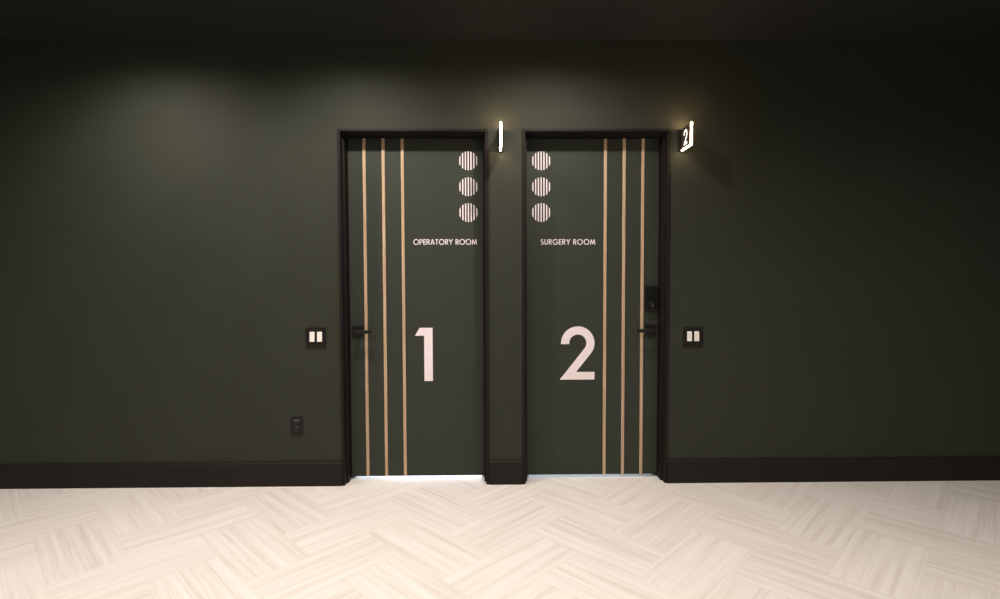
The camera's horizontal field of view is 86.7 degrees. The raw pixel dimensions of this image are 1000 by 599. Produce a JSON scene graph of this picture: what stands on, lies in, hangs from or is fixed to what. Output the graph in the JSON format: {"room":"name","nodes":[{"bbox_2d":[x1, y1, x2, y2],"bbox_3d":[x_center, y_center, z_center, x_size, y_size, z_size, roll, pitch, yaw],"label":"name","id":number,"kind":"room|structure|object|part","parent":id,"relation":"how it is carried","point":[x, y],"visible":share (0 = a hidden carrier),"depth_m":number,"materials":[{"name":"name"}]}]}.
{"room":"clinic corridor","nodes":[
{"label":"clinic corridor","id":0,"kind":"room"},
{"bbox_2d":[0,38,999,463],"bbox_3d":[-0.049,-0.211,3.315,8.400,2.692,0.190,0,2,-1],"label":"wall","id":1,"kind":"structure","parent":0,"point":[169,228],"depth_m":3.21,"materials":[{"name":"green paint"}]},
{"bbox_2d":[0,461,341,488],"bbox_3d":[-2.605,1.073,3.222,3.277,0.147,0.017,0,2,-1],"label":"baseboard","id":2,"kind":"structure","parent":1,"relation":"attached to","point":[214,474],"depth_m":3.22,"materials":[{"name":"black paint"}]},
{"bbox_2d":[290,417,302,434],"bbox_3d":[-1.242,0.772,3.234,0.073,0.114,0.010,0,2,-1],"label":"power outlet","id":3,"kind":"object","parent":1,"relation":"attached to","point":[296,422],"visible":1,"depth_m":3.23,"materials":[{"name":"black plastic"}]},
{"bbox_2d":[306,327,325,347],"bbox_3d":[-1.118,0.229,3.214,0.120,0.125,0.012,0,2,-1],"label":"light switch","id":4,"kind":"object","parent":1,"relation":"attached to","point":[315,336],"visible":1,"depth_m":3.21,"materials":[{"name":"black plastic"}]},
{"bbox_2d":[337,129,488,485],"bbox_3d":[-0.522,0.055,3.319,0.899,2.162,0.217,0,2,-1],"label":"door frame","id":5,"kind":"structure","parent":1,"relation":"attached to","point":[342,134],"depth_m":3.23,"materials":[{"name":"black paint"}]},
{"bbox_2d":[347,138,483,475],"bbox_3d":[-0.522,0.061,3.312,0.837,2.118,0.111,0,2,-1],"label":"door","id":6,"kind":"structure","parent":1,"relation":"in","point":[415,205],"depth_m":3.32,"materials":[{"name":"green paint"}]},
{"bbox_3d":[-0.891,0.199,3.296,0.066,0.066,0.059,0,2,-1],"label":"handle","id":7,"kind":"part","parent":6,"relation":"part of","materials":[{"name":"black metal"}]},
{"bbox_3d":[-0.849,0.200,3.266,0.112,0.022,0.018,0,2,-1],"label":"lever","id":8,"kind":"part","parent":6,"relation":"part of","materials":[{"name":"black metal"}]},
{"bbox_2d":[498,122,502,151],"bbox_3d":[0.004,-0.953,3.110,0.034,0.131,0.165,0,2,-1],"label":"sign","id":9,"kind":"object","parent":1,"relation":"attached to","point":[500,131],"visible":1,"depth_m":3.17,"materials":[{"name":"white metal"}]},
{"bbox_2d":[489,460,522,484],"bbox_3d":[0.036,1.064,3.261,0.208,0.147,0.017,0,2,-1],"label":"baseboard","id":10,"kind":"structure","parent":1,"relation":"attached to","point":[501,472],"depth_m":3.25,"materials":[{"name":"black paint"}]},
{"bbox_2d":[526,138,658,474],"bbox_3d":[0.582,0.057,3.329,0.831,2.118,0.111,0,2,-1],"label":"door","id":11,"kind":"structure","parent":1,"relation":"in","point":[593,204],"depth_m":3.34,"materials":[{"name":"green paint"}]},
{"bbox_3d":[0.910,0.194,3.292,0.112,0.022,0.018,0,2,-1],"label":"lever","id":12,"kind":"part","parent":11,"relation":"part of","materials":[{"name":"black metal"}]},
{"bbox_3d":[0.952,0.192,3.323,0.066,0.066,0.059,0,2,-1],"label":"handle","id":13,"kind":"part","parent":11,"relation":"part of","materials":[{"name":"black metal"}]},
{"bbox_2d":[522,129,669,483],"bbox_3d":[0.582,0.051,3.335,0.893,2.162,0.217,0,2,-1],"label":"door frame","id":14,"kind":"structure","parent":1,"relation":"attached to","point":[663,135],"depth_m":3.25,"materials":[{"name":"black paint"}]},
{"bbox_2d":[679,122,692,151],"bbox_3d":[1.099,-0.957,3.126,0.034,0.131,0.165,0,2,-1],"label":"sign","id":15,"kind":"object","parent":1,"relation":"attached to","point":[685,134],"visible":1,"depth_m":3.12,"materials":[{"name":"black metal"}]},
{"bbox_3d":[1.097,-0.959,3.200,0.034,0.131,0.016,0,2,-1],"label":"wall plate","id":16,"kind":"part","parent":15,"relation":"part of","materials":[{"name":"black metal"}]},
{"bbox_3d":[1.099,-0.958,3.121,0.010,0.120,0.146,0,2,-1],"label":"sign panel","id":17,"kind":"part","parent":15,"relation":"part of","materials":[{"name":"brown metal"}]},
{"bbox_2d":[683,326,702,346],"bbox_3d":[1.183,0.228,3.248,0.120,0.125,0.012,0,2,-1],"label":"light switch","id":18,"kind":"object","parent":1,"relation":"attached to","point":[692,335],"visible":1,"depth_m":3.25,"materials":[{"name":"black plastic"}]},
{"bbox_2d":[667,456,999,482],"bbox_3d":[2.594,1.055,3.298,3.123,0.146,0.017,0,2,-1],"label":"baseboard","id":19,"kind":"structure","parent":1,"relation":"attached to","point":[862,469],"depth_m":3.28,"materials":[{"name":"black paint"}]},
{"bbox_2d":[0,474,999,598],"bbox_3d":[-0.021,1.197,1.697,8.400,0.001,8.050,0,2,-1],"label":"floor","id":20,"kind":"structure","parent":0,"point":[565,536],"depth_m":2.56,"materials":[{"name":"wood"}]},
{"bbox_2d":[0,0,999,41],"bbox_3d":[-0.012,-1.500,0.464,8.400,0.100,5.790,0,2,-1],"label":"ceiling","id":21,"kind":"structure","parent":0,"point":[694,20],"depth_m":2.92,"materials":[{"name":"paint"}]}
]}

